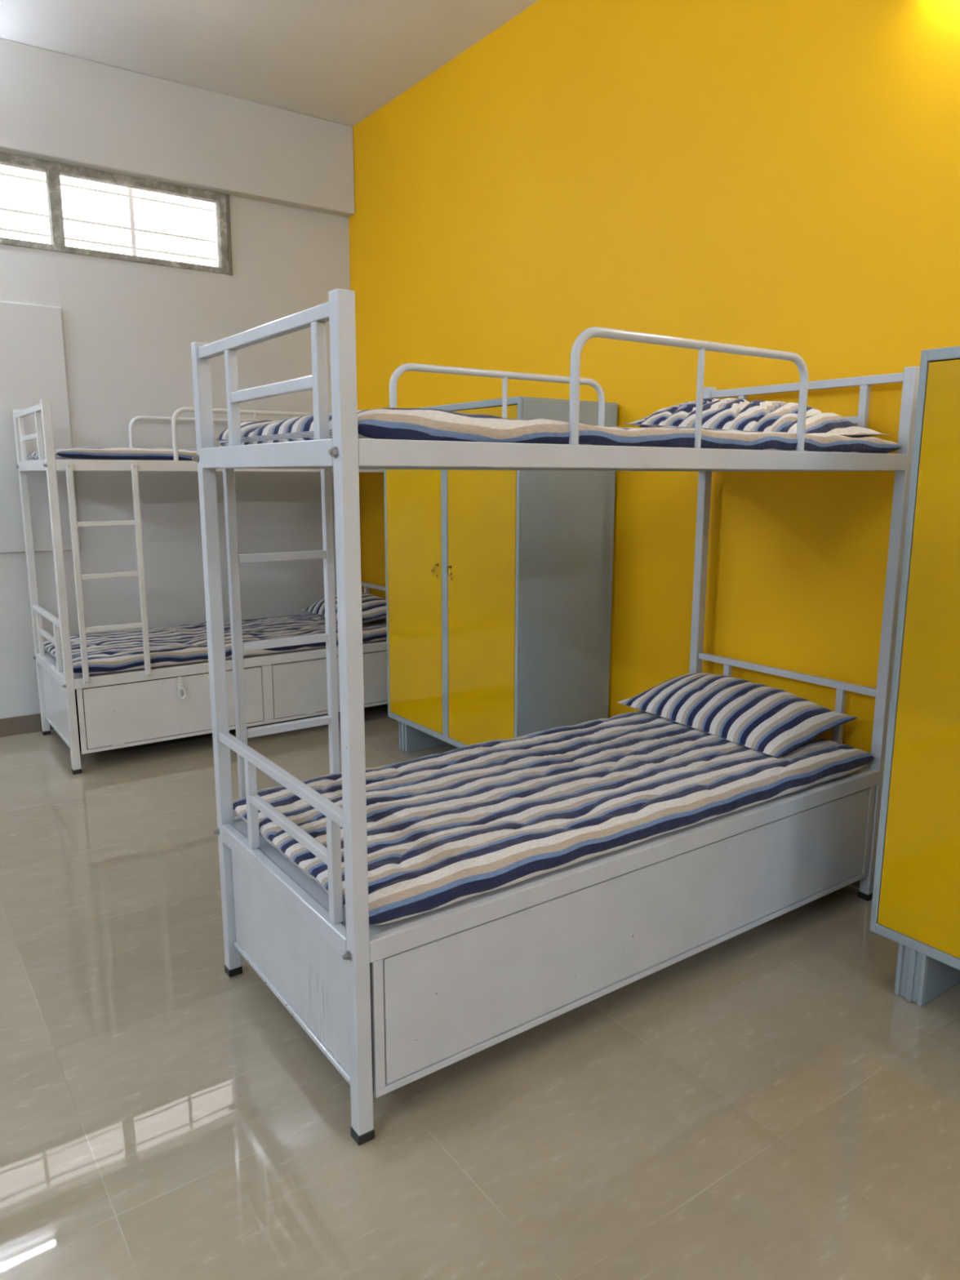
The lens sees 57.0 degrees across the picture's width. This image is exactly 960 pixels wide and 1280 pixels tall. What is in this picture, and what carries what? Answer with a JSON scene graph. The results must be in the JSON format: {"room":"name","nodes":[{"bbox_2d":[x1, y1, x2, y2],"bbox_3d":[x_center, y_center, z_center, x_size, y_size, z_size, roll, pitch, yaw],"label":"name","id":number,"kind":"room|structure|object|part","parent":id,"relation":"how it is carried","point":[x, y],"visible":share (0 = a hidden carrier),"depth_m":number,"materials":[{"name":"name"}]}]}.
{"room":"dormitory room","nodes":[
{"label":"dormitory room","id":0,"kind":"room"},
{"bbox_2d":[0,195,350,718],"bbox_3d":[-3.421,-1.172,4.343,6.135,3.640,0.200,-7,13,-35],"label":"wall","id":1,"kind":"structure","parent":0,"point":[130,328],"depth_m":5.33,"materials":[{"name":"white paint"}]},
{"bbox_2d":[0,713,53,737],"bbox_3d":[-3.363,0.581,4.582,6.135,0.105,0.012,-7,13,-35],"label":"baseboard","id":2,"kind":"structure","parent":1,"relation":"attached to","point":[19,725],"depth_m":5.08,"materials":[{"name":"brown tile"}]},
{"bbox_2d":[0,301,79,553],"bbox_3d":[-2.885,-1.107,4.607,1.395,1.333,0.016,-7,13,-35],"label":"board","id":3,"kind":"object","parent":1,"relation":"attached to","point":[33,369],"visible":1,"depth_m":4.87,"materials":[{"name":"white paint"}]},
{"bbox_2d":[0,151,232,275],"bbox_3d":[-2.739,-2.320,4.624,2.865,0.500,0.235,-7,13,-35],"label":"window","id":4,"kind":"structure","parent":1,"relation":"in","point":[53,171],"depth_m":5.03,"materials":[{"name":"silver metal"}]},
{"bbox_2d":[0,172,217,261],"bbox_3d":[-2.802,-2.336,4.712,2.865,0.500,0.016,-7,13,-35],"label":"grille","id":5,"kind":"object","parent":4,"relation":"attached to","point":[130,196],"depth_m":5.20,"materials":[{"name":"white"}]},
{"bbox_3d":[-1.939,-2.398,5.097,0.875,0.377,0.004,-7,13,-35],"label":"pane","id":6,"kind":"part","parent":4,"relation":"part of","materials":[{"name":"clear glass"}]},
{"bbox_2d":[0,37,355,217],"bbox_3d":[-3.333,-2.685,3.939,6.133,0.518,0.096,-7,13,-35],"label":"beam","id":7,"kind":"structure","parent":1,"relation":"attached to","point":[55,107],"depth_m":4.98,"materials":[{"name":"white paint"}]},
{"bbox_2d":[0,0,538,126],"bbox_3d":[-0.765,-2.320,0.325,6.335,0.100,9.470,-7,13,-35],"label":"ceiling","id":8,"kind":"structure","parent":0,"point":[340,61],"depth_m":4.48,"materials":[{"name":"white paint"}]},
{"bbox_2d":[0,703,959,1279],"bbox_3d":[-0.773,1.356,1.009,6.335,0.100,9.470,-7,13,-35],"label":"floor","id":9,"kind":"structure","parent":0,"point":[764,1102],"depth_m":2.10,"materials":[{"name":"beige tile"}]},
{"bbox_2d":[13,399,387,774],"bbox_3d":[-1.429,-0.388,5.153,2.072,1.811,0.894,-7,13,-35],"label":"bunk bed","id":10,"kind":"object","parent":9,"relation":"on","point":[100,712],"visible":0.5,"depth_m":4.61,"materials":[{"name":"white metal"}]},
{"bbox_3d":[-2.493,-0.359,4.923,0.038,1.789,0.038,-7,13,-35],"label":"post","id":11,"kind":"part","parent":10,"relation":"part of","materials":[{"name":"white metal"}]},
{"bbox_3d":[-2.260,-0.883,4.480,0.027,0.053,0.783,-7,13,-35],"label":"rail","id":12,"kind":"part","parent":10,"relation":"part of","materials":[{"name":"white metal"}]},
{"bbox_3d":[-2.262,0.157,4.674,0.027,0.051,0.783,-7,13,-35],"label":"rail","id":13,"kind":"part","parent":10,"relation":"part of","materials":[{"name":"white metal"}]},
{"bbox_3d":[-2.018,-0.235,4.264,0.038,1.789,0.038,-7,13,-35],"label":"post","id":14,"kind":"part","parent":10,"relation":"part of","materials":[{"name":"white metal"}]},
{"bbox_2d":[26,446,196,460],"bbox_3d":[-1.437,-1.046,5.043,1.955,0.078,0.833,-7,13,-35],"label":"mattress","id":15,"kind":"object","parent":10,"relation":"on","point":[89,452],"visible":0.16,"depth_m":4.36,"materials":[{"name":"fabric"}]},
{"bbox_3d":[-1.698,-0.338,4.434,0.026,1.065,0.026,-7,13,-35],"label":"ladder rail","id":16,"kind":"part","parent":10,"relation":"part of","materials":[{"name":"white metal"}]},
{"bbox_3d":[-1.591,0.348,4.670,0.923,0.308,0.008,-7,13,-35],"label":"door","id":17,"kind":"part","parent":10,"relation":"part of","materials":[{"name":"white metal"}]},
{"bbox_3d":[-1.669,-1.209,5.363,0.879,0.266,0.023,-7,13,-35],"label":"guard rail","id":18,"kind":"part","parent":10,"relation":"part of","materials":[{"name":"white metal"}]},
{"bbox_3d":[-1.678,-1.051,5.388,1.965,0.053,0.026,-7,13,-35],"label":"rail","id":19,"kind":"part","parent":10,"relation":"part of","materials":[{"name":"white metal"}]},
{"bbox_2d":[44,613,386,674],"bbox_3d":[-1.448,-0.019,5.231,1.962,0.100,0.836,-7,13,-35],"label":"mattress","id":20,"kind":"object","parent":10,"relation":"on","point":[113,651],"visible":0.51,"depth_m":4.94,"materials":[{"name":"fabric"}]},
{"bbox_2d":[300,591,386,623],"bbox_3d":[-0.810,-0.212,5.665,0.418,0.172,0.743,-7,13,-35],"label":"pillow","id":21,"kind":"object","parent":20,"relation":"on","point":[373,606],"visible":0.37,"depth_m":5.47,"materials":[{"name":"fabric"}]},
{"bbox_3d":[-1.196,-0.925,4.720,1.965,0.053,0.026,-7,13,-35],"label":"rail","id":22,"kind":"part","parent":10,"relation":"part of","materials":[{"name":"white metal"}]},
{"bbox_3d":[-1.198,0.115,4.913,1.965,0.051,0.026,-7,13,-35],"label":"rail","id":23,"kind":"part","parent":10,"relation":"part of","materials":[{"name":"white metal"}]},
{"bbox_3d":[-1.197,0.306,4.946,1.948,0.334,0.012,-7,13,-35],"label":"box frame","id":24,"kind":"part","parent":10,"relation":"part of","materials":[{"name":"white metal"}]},
{"bbox_3d":[-1.189,-1.084,4.697,0.879,0.266,0.023,-7,13,-35],"label":"guard rail","id":25,"kind":"part","parent":10,"relation":"part of","materials":[{"name":"white metal"}]},
{"bbox_3d":[-0.795,0.246,5.225,0.899,0.308,0.008,-7,13,-35],"label":"door","id":26,"kind":"part","parent":10,"relation":"part of","materials":[{"name":"white metal"}]},
{"bbox_3d":[-0.614,-1.093,5.627,0.026,0.053,0.783,-7,13,-35],"label":"rail","id":27,"kind":"part","parent":10,"relation":"part of","materials":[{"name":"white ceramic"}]},
{"bbox_2d":[383,395,617,752],"bbox_3d":[0.047,-0.234,4.401,0.579,1.790,1.150,-7,13,-35],"label":"wardrobe","id":28,"kind":"object","parent":9,"relation":"on","point":[499,583],"visible":0.62,"depth_m":4.02,"materials":[{"name":"yellow metal"}]},
{"bbox_3d":[-0.334,-0.334,4.470,0.008,1.554,0.523,-7,13,-35],"label":"door","id":29,"kind":"part","parent":28,"relation":"part of","materials":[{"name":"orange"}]},
{"bbox_3d":[-0.219,-0.347,4.273,0.024,0.047,0.037,-7,13,-35],"label":"handle","id":30,"kind":"part","parent":28,"relation":"part of","materials":[{"name":"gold metal"}]},
{"bbox_3d":[-0.140,-0.326,4.164,0.024,0.047,0.037,-7,13,-35],"label":"handle","id":31,"kind":"part","parent":28,"relation":"part of","materials":[{"name":"gold metal"}]},
{"bbox_3d":[-0.164,-0.291,4.238,0.016,1.620,1.150,-7,13,-35],"label":"frame","id":32,"kind":"part","parent":28,"relation":"part of","materials":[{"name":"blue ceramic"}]},
{"bbox_3d":[0.002,-0.247,4.004,0.008,1.554,0.523,-7,13,-35],"label":"door","id":33,"kind":"part","parent":28,"relation":"part of","materials":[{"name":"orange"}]},
{"bbox_2d":[191,288,919,1145],"bbox_3d":[0.308,0.064,2.744,2.072,1.811,0.894,-7,13,-35],"label":"bunk bed","id":34,"kind":"object","parent":9,"relation":"on","point":[392,1006],"visible":0.6,"depth_m":2.27,"materials":[{"name":"white metal"}]},
{"bbox_3d":[-0.738,0.098,2.489,0.038,1.789,0.038,-7,13,-35],"label":"post","id":35,"kind":"part","parent":34,"relation":"part of","materials":[{"name":"white metal"}]},
{"bbox_3d":[0.075,0.446,3.148,1.965,0.051,0.026,-7,13,-35],"label":"rail","id":36,"kind":"part","parent":34,"relation":"part of","materials":[{"name":"white metal"}]},
{"bbox_3d":[-0.505,-0.426,2.047,0.027,0.053,0.783,-7,13,-35],"label":"rail","id":37,"kind":"part","parent":34,"relation":"part of","materials":[{"name":"white metal"}]},
{"bbox_3d":[-0.507,0.614,2.240,0.027,0.051,0.783,-7,13,-35],"label":"rail","id":38,"kind":"part","parent":34,"relation":"part of","materials":[{"name":"white metal"}]},
{"bbox_3d":[-0.457,-0.015,2.712,0.026,1.065,0.026,-7,13,-35],"label":"ladder rail","id":39,"kind":"part","parent":34,"relation":"part of","materials":[{"name":"white metal"}]},
{"bbox_3d":[-0.263,0.222,1.830,0.038,1.789,0.038,-7,13,-35],"label":"post","id":40,"kind":"part","parent":34,"relation":"part of","materials":[{"name":"white metal"}]},
{"bbox_3d":[0.077,-0.594,2.955,1.965,0.053,0.026,-7,13,-35],"label":"rail","id":41,"kind":"part","parent":34,"relation":"part of","materials":[{"name":"white metal"}]},
{"bbox_3d":[0.086,-0.752,2.929,0.879,0.266,0.023,-7,13,-35],"label":"guard rail","id":42,"kind":"part","parent":34,"relation":"part of","materials":[{"name":"white metal"}]},
{"bbox_2d":[232,710,874,924],"bbox_3d":[0.310,0.438,2.795,1.962,0.101,0.837,-7,13,-35],"label":"mattress","id":43,"kind":"object","parent":34,"relation":"on","point":[443,829],"visible":0.78,"depth_m":2.53,"materials":[{"name":"fabric"}]},
{"bbox_2d":[617,672,857,758],"bbox_3d":[0.929,0.238,3.294,0.402,0.166,0.794,-6,12,-32],"label":"pillow","id":44,"kind":"object","parent":43,"relation":"on","point":[770,721],"visible":1,"depth_m":3.13,"materials":[{"name":"fabric"}]},
{"bbox_2d":[216,407,902,453],"bbox_3d":[0.319,-0.584,2.609,1.954,0.092,0.834,-7,13,-35],"label":"mattress","id":45,"kind":"object","parent":34,"relation":"on","point":[386,423],"visible":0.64,"depth_m":2.04,"materials":[{"name":"fabric"}]},
{"bbox_2d":[622,398,889,437],"bbox_3d":[0.918,-0.749,3.011,0.433,0.158,0.770,-8,13,-37],"label":"pillow","id":46,"kind":"object","parent":45,"relation":"on","point":[725,414],"visible":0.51,"depth_m":2.85,"materials":[{"name":"fabric"}]},
{"bbox_3d":[0.558,0.763,2.513,1.948,0.334,0.012,-7,13,-35],"label":"box frame","id":47,"kind":"part","parent":34,"relation":"part of","materials":[{"name":"white metal"}]},
{"bbox_3d":[0.557,0.572,2.480,1.965,0.051,0.026,-7,13,-35],"label":"rail","id":48,"kind":"part","parent":34,"relation":"part of","materials":[{"name":"white metal"}]},
{"bbox_3d":[0.559,-0.469,2.286,1.965,0.053,0.026,-7,13,-35],"label":"rail","id":49,"kind":"part","parent":34,"relation":"part of","materials":[{"name":"white metal"}]},
{"bbox_3d":[0.566,-0.627,2.264,0.879,0.266,0.023,-7,13,-35],"label":"guard rail","id":50,"kind":"part","parent":34,"relation":"part of","materials":[{"name":"white metal"}]},
{"bbox_3d":[0.897,-0.110,3.629,0.038,1.789,0.038,-7,13,-35],"label":"post","id":51,"kind":"part","parent":34,"relation":"part of","materials":[{"name":"white metal"}]},
{"bbox_3d":[1.141,-0.636,3.194,0.026,0.053,0.783,-7,13,-35],"label":"rail","id":52,"kind":"part","parent":34,"relation":"part of","materials":[{"name":"white metal"}]},
{"bbox_3d":[1.372,0.013,2.970,0.038,1.789,0.038,-7,13,-35],"label":"post","id":53,"kind":"part","parent":34,"relation":"part of","materials":[{"name":"white metal"}]},
{"bbox_2d":[869,346,959,1006],"bbox_3d":[1.683,0.192,2.132,0.579,1.790,1.150,-7,13,-35],"label":"wardrobe","id":54,"kind":"object","parent":9,"relation":"on","point":[916,900],"visible":1,"depth_m":2.37,"materials":[{"name":"yellow metal"}]},
{"bbox_2d":[348,0,959,764],"bbox_3d":[1.818,-0.795,2.380,0.100,3.640,9.120,-7,13,-35],"label":"wall","id":55,"kind":"structure","parent":0,"point":[775,175],"depth_m":3.55,"materials":[{"name":"yellow paint"}]},
{"bbox_2d":[851,880,859,887],"bbox_3d":[1.772,0.950,2.667,0.012,0.105,9.107,-7,13,-35],"label":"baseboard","id":56,"kind":"structure","parent":55,"relation":"attached to","point":[856,883],"depth_m":3.22,"materials":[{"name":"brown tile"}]}
]}

